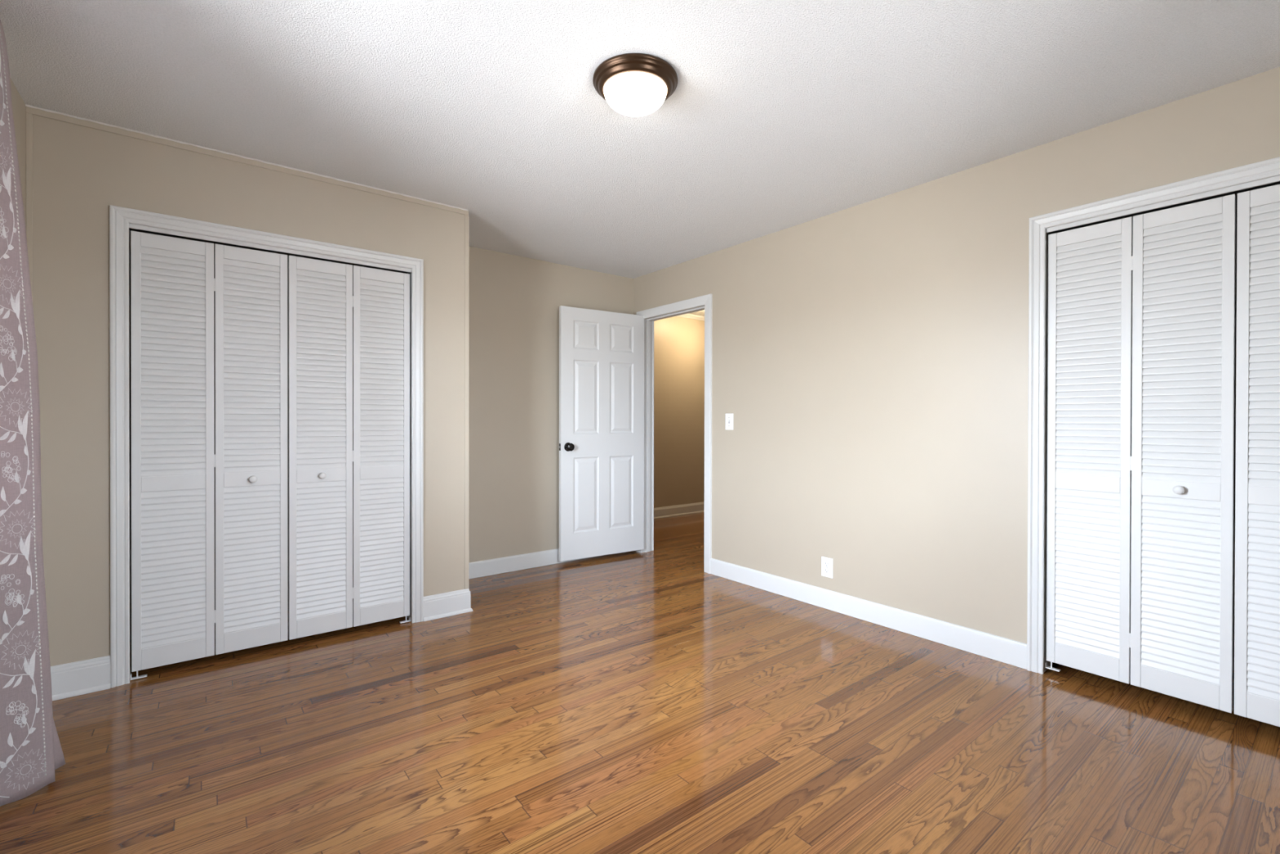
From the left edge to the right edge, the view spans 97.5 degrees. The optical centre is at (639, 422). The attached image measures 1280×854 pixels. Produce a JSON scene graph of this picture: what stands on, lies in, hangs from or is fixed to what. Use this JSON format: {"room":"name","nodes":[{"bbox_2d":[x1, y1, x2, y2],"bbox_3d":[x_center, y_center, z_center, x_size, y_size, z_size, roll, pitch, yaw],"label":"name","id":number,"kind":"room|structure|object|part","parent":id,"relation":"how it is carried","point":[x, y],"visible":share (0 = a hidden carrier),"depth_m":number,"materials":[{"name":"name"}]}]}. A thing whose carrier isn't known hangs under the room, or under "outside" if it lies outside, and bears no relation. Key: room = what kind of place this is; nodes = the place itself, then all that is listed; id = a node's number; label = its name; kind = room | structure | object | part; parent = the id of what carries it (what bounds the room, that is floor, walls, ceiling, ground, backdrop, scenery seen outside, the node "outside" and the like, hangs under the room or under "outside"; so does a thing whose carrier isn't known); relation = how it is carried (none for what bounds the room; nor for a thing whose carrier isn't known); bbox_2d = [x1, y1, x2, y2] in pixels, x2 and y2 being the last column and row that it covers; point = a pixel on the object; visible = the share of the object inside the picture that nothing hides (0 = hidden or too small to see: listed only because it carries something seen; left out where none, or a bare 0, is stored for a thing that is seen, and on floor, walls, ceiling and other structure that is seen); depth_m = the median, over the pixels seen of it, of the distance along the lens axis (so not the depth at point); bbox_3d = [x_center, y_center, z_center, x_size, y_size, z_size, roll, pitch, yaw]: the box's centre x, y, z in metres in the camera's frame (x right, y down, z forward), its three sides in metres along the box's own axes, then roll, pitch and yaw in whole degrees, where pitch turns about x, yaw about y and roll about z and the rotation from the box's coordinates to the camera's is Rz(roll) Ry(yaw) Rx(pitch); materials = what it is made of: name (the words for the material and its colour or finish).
{"room":"empty bedroom","nodes":[
{"label":"empty bedroom","id":0,"kind":"room"},
{"bbox_2d":[9,77,26,228],"bbox_3d":[-1.490,-0.063,0.910,0.100,2.440,4.968,0,0,-38],"label":"wall","id":1,"kind":"structure","parent":0,"point":[19,108],"depth_m":2.21,"materials":[{"name":"beige paint"}]},
{"bbox_2d":[32,114,464,666],"bbox_3d":[-1.806,-0.072,2.893,1.840,2.440,0.100,0,0,-38],"label":"wall","id":2,"kind":"structure","parent":0,"point":[79,171],"depth_m":2.43,"materials":[{"name":"beige paint"}]},
{"bbox_2d":[50,655,110,700],"bbox_3d":[-2.398,1.080,2.360,0.248,0.137,0.024,0,0,-38],"label":"baseboard","id":3,"kind":"structure","parent":2,"relation":"attached to","point":[90,675],"depth_m":2.38,"materials":[{"name":"white paint"}]},
{"bbox_2d":[130,231,288,679],"bbox_3d":[-2.033,0.144,2.677,0.597,2.000,0.056,0,0,-38],"label":"door","id":4,"kind":"structure","parent":2,"relation":"in","point":[173,283],"depth_m":2.66,"materials":[{"name":"white paint"}]},
{"bbox_3d":[-2.157,0.127,2.598,0.294,1.966,0.028,0,0,-38],"label":"panel","id":5,"kind":"part","parent":4,"relation":"part of","materials":[{"name":"white paint"}]},
{"bbox_3d":[-1.922,0.127,2.781,0.294,1.966,0.028,0,0,-38],"label":"panel","id":6,"kind":"part","parent":4,"relation":"part of","materials":[{"name":"white paint"}]},
{"bbox_3d":[-1.905,0.276,2.760,0.035,0.035,0.029,0,0,-38],"label":"knob","id":7,"kind":"part","parent":4,"relation":"part of","materials":[{"name":"white paint"}]},
{"bbox_2d":[25,104,468,211],"bbox_3d":[-1.768,-1.291,2.841,1.840,0.010,0.010,0,0,-38],"label":"caulk","id":8,"kind":"structure","parent":2,"relation":"attached to","point":[43,109],"depth_m":2.67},
{"bbox_2d":[26,106,468,300],"bbox_3d":[-1.773,-0.141,2.851,1.840,2.303,0.007,0,0,-38],"label":"trim","id":9,"kind":"structure","parent":2,"relation":"attached to","point":[29,111],"depth_m":2.49,"materials":[{"name":"beige paint"}]},
{"bbox_2d":[109,204,423,687],"bbox_3d":[-1.809,0.101,2.881,1.324,2.092,0.118,0,0,-38],"label":"door frame","id":10,"kind":"structure","parent":2,"relation":"attached to","point":[120,217],"depth_m":2.49,"materials":[{"name":"white paint"}]},
{"bbox_2d":[128,222,411,273],"bbox_3d":[-1.801,-0.876,2.868,1.209,0.022,0.049,0,0,-38],"label":"door track","id":11,"kind":"object","parent":2,"relation":"attached to","point":[131,226],"visible":0.96,"depth_m":2.78,"materials":[{"name":"white metal"}]},
{"bbox_2d":[288,255,410,639],"bbox_3d":[-1.557,0.143,3.048,0.597,2.000,0.056,0,0,-38],"label":"door","id":12,"kind":"structure","parent":2,"relation":"in","point":[348,325],"depth_m":3.03,"materials":[{"name":"white paint"}]},
{"bbox_3d":[-1.685,0.127,2.966,0.294,1.966,0.028,0,0,-38],"label":"panel","id":13,"kind":"part","parent":12,"relation":"part of","materials":[{"name":"white paint"}]},
{"bbox_3d":[-1.668,0.276,2.945,0.035,0.035,0.029,0,0,-38],"label":"knob","id":14,"kind":"part","parent":12,"relation":"part of","materials":[{"name":"white paint"}]},
{"bbox_3d":[-1.450,0.126,3.150,0.294,1.966,0.028,0,0,-38],"label":"panel","id":15,"kind":"part","parent":12,"relation":"part of","materials":[{"name":"white paint"}]},
{"bbox_2d":[464,214,469,589],"bbox_3d":[-1.060,-0.142,3.420,0.026,2.303,0.026,0,0,-38],"label":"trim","id":16,"kind":"structure","parent":2,"relation":"attached to","point":[466,217],"depth_m":3.41,"materials":[{"name":"beige paint"}]},
{"bbox_2d":[129,229,407,639],"bbox_3d":[-2.224,-0.075,3.347,1.736,2.438,0.018,0,0,-38],"label":"closet","id":17,"kind":"object","parent":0,"point":[130,229],"depth_m":3.19,"materials":[{"name":"paint"}]},
{"bbox_2d":[468,246,633,562],"bbox_3d":[-1.559,-0.076,3.943,3.721,2.440,0.100,0,0,-38],"label":"wall","id":18,"kind":"structure","parent":0,"point":[515,301],"depth_m":4.36,"materials":[{"name":"beige paint"}]},
{"bbox_2d":[468,548,601,578],"bbox_3d":[-0.752,1.083,4.507,1.757,0.117,0.014,0,0,-38],"label":"baseboard","id":19,"kind":"structure","parent":18,"relation":"attached to","point":[520,562],"depth_m":4.33,"materials":[{"name":"white paint"}]},
{"bbox_2d":[0,511,1279,853],"bbox_3d":[0.900,1.180,3.563,7.200,0.060,6.300,0,0,-38],"label":"floor","id":20,"kind":"structure","parent":0,"point":[630,702],"depth_m":2.01,"materials":[{"name":"brown wood"}]},
{"bbox_2d":[0,0,1279,278],"bbox_3d":[0.304,-1.326,2.291,4.700,0.080,5.050,0,0,-38],"label":"ceiling","id":21,"kind":"structure","parent":0,"point":[780,115],"depth_m":2.16,"materials":[{"name":"white paint"}]},
{"bbox_2d":[0,20,66,806],"bbox_3d":[-1.839,-0.066,1.612,0.190,2.422,0.526,0,0,-38],"label":"curtain","id":22,"kind":"object","parent":21,"relation":"hanging from","point":[31,752],"visible":1,"depth_m":1.71,"materials":[{"name":"fabric"}]},
{"bbox_2d":[592,53,677,116],"bbox_3d":[-0.018,-1.231,2.101,0.319,0.110,0.319,0,0,-38],"label":"ceiling light","id":23,"kind":"object","parent":21,"relation":"attached to","point":[632,84],"visible":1,"depth_m":2.02,"materials":[{"name":"brown metal"}]},
{"bbox_2d":[653,316,704,507],"bbox_3d":[0.616,-0.141,7.075,3.324,2.550,0.100,0,0,-38],"label":"wall","id":24,"kind":"structure","parent":0,"point":[678,342],"depth_m":6.90,"materials":[{"name":"beige paint"}]},
{"bbox_2d":[653,502,704,519],"bbox_3d":[0.612,1.071,7.002,3.224,0.126,0.022,0,0,-38],"label":"baseboard","id":25,"kind":"structure","parent":24,"relation":"attached to","point":[694,508],"depth_m":6.89,"materials":[{"name":"white paint"}]},
{"bbox_2d":[675,313,704,320],"bbox_3d":[0.619,-1.330,6.988,3.224,0.050,0.030,0,0,-38],"label":"ceiling","id":26,"kind":"structure","parent":24,"relation":"attached to","point":[686,315],"depth_m":7.01,"materials":[{"name":"white paint"}]},
{"bbox_2d":[688,310,704,315],"bbox_3d":[1.764,-1.387,5.554,3.384,0.080,4.200,0,0,-38],"label":"ceiling","id":27,"kind":"structure","parent":0,"point":[701,313],"depth_m":6.91,"materials":[{"name":"white paint"}]},
{"bbox_2d":[633,66,1279,643],"bbox_3d":[1.104,-0.125,3.651,0.120,2.550,6.100,0,0,-38],"label":"wall","id":28,"kind":"structure","parent":0,"point":[870,359],"depth_m":3.08,"materials":[{"name":"beige paint"}]},
{"bbox_2d":[558,305,644,561],"bbox_3d":[-0.306,0.085,4.708,0.816,2.044,0.148,0,0,-33],"label":"door","id":29,"kind":"structure","parent":28,"relation":"in","point":[601,446],"depth_m":4.68,"materials":[{"name":"white paint"}]},
{"bbox_3d":[-0.560,0.192,4.489,0.067,0.063,0.053,0,0,-33],"label":"knob","id":30,"kind":"part","parent":29,"relation":"part of","materials":[{"name":"black metal"}]},
{"bbox_2d":[635,293,712,573],"bbox_3d":[0.310,0.080,4.669,0.155,2.128,0.925,0,0,-38],"label":"door frame","id":31,"kind":"structure","parent":28,"relation":"attached to","point":[704,302],"depth_m":4.63,"materials":[{"name":"white paint"}]},
{"bbox_3d":[0.364,0.080,4.711,0.018,2.128,0.925,0,0,-38],"label":"hall casing","id":32,"kind":"part","parent":31,"relation":"part of","materials":[{"name":"white paint"}]},
{"bbox_2d":[725,413,733,430],"bbox_3d":[0.652,-0.010,4.119,0.017,0.120,0.078,0,0,-38],"label":"light switch","id":33,"kind":"object","parent":28,"relation":"attached to","point":[729,417],"visible":1,"depth_m":4.12,"materials":[{"name":"white plastic"}]},
{"bbox_2d":[821,556,832,578],"bbox_3d":[1.160,0.895,3.477,0.008,0.122,0.080,0,0,-38],"label":"wall outlet","id":34,"kind":"object","parent":28,"relation":"attached to","point":[826,562],"visible":1,"depth_m":3.47,"materials":[{"name":"white plastic"}]},
{"bbox_2d":[824,561,829,566],"bbox_3d":[1.158,0.874,3.476,0.002,0.028,0.034,0,0,-38],"label":"receptacle","id":35,"kind":"object","parent":34,"relation":"attached to","point":[826,563],"depth_m":3.47,"materials":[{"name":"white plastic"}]},
{"bbox_2d":[824,568,829,573],"bbox_3d":[1.158,0.915,3.476,0.002,0.028,0.034,0,0,-38],"label":"receptacle","id":36,"kind":"object","parent":34,"relation":"attached to","point":[826,570],"depth_m":3.47,"materials":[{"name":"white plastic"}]},
{"bbox_2d":[634,550,1026,669],"bbox_3d":[0.874,1.089,3.839,0.014,0.117,3.068,0,0,-38],"label":"baseboard","id":37,"kind":"structure","parent":28,"relation":"attached to","point":[1013,652],"depth_m":3.16,"materials":[{"name":"white paint"}]},
{"bbox_2d":[1044,194,1235,712],"bbox_3d":[2.061,0.133,2.357,0.056,2.000,0.597,0,0,-38],"label":"door","id":38,"kind":"structure","parent":28,"relation":"in","point":[1141,338],"depth_m":2.33,"materials":[{"name":"white paint"}]},
{"bbox_3d":[1.981,0.115,2.482,0.028,1.966,0.294,0,0,-38],"label":"panel","id":39,"kind":"part","parent":38,"relation":"part of","materials":[{"name":"white paint"}]},
{"bbox_3d":[2.143,0.266,2.230,0.029,0.035,0.035,0,0,-38],"label":"knob","id":40,"kind":"part","parent":38,"relation":"part of","materials":[{"name":"white paint"}]},
{"bbox_3d":[2.165,0.117,2.246,0.028,1.966,0.294,0,0,-38],"label":"panel","id":41,"kind":"part","parent":38,"relation":"part of","materials":[{"name":"white paint"}]},
{"bbox_2d":[1026,156,1279,674],"bbox_3d":[2.272,0.102,2.139,0.138,2.112,1.324,0,0,-38],"label":"door frame","id":42,"kind":"structure","parent":28,"relation":"attached to","point":[1038,237],"depth_m":2.59,"materials":[{"name":"white paint"}]},
{"bbox_2d":[1045,175,1279,234],"bbox_3d":[2.258,-0.886,2.123,0.049,0.022,1.209,0,0,-38],"label":"door track","id":43,"kind":"object","parent":28,"relation":"attached to","point":[1274,180],"visible":1,"depth_m":2.26,"materials":[{"name":"white metal"}]},
{"bbox_2d":[1234,184,1279,726],"bbox_3d":[2.432,0.136,1.881,0.056,2.000,0.597,0,0,-38],"label":"door","id":44,"kind":"structure","parent":28,"relation":"in","point":[1257,469],"depth_m":2.08,"materials":[{"name":"white paint"}]},
{"bbox_2d":[1053,183,1279,670],"bbox_3d":[2.651,-0.102,2.353,0.724,2.520,1.950,0,0,-38],"label":"wall","id":45,"kind":"structure","parent":0,"point":[1235,193],"depth_m":2.62,"materials":[{"name":"paint"}]},
{"bbox_3d":[-1.328,-0.075,3.695,0.100,2.440,0.576,0,0,-38],"label":"wall","id":46,"kind":"structure","parent":0,"visible":0},
{"bbox_2d":[423,588,472,621],"bbox_3d":[-1.349,1.077,3.606,0.292,0.137,0.700,0,0,-38],"label":"baseboard","id":47,"kind":"structure","parent":46,"relation":"attached to","point":[457,602],"depth_m":3.33,"materials":[{"name":"white paint"}]}
]}

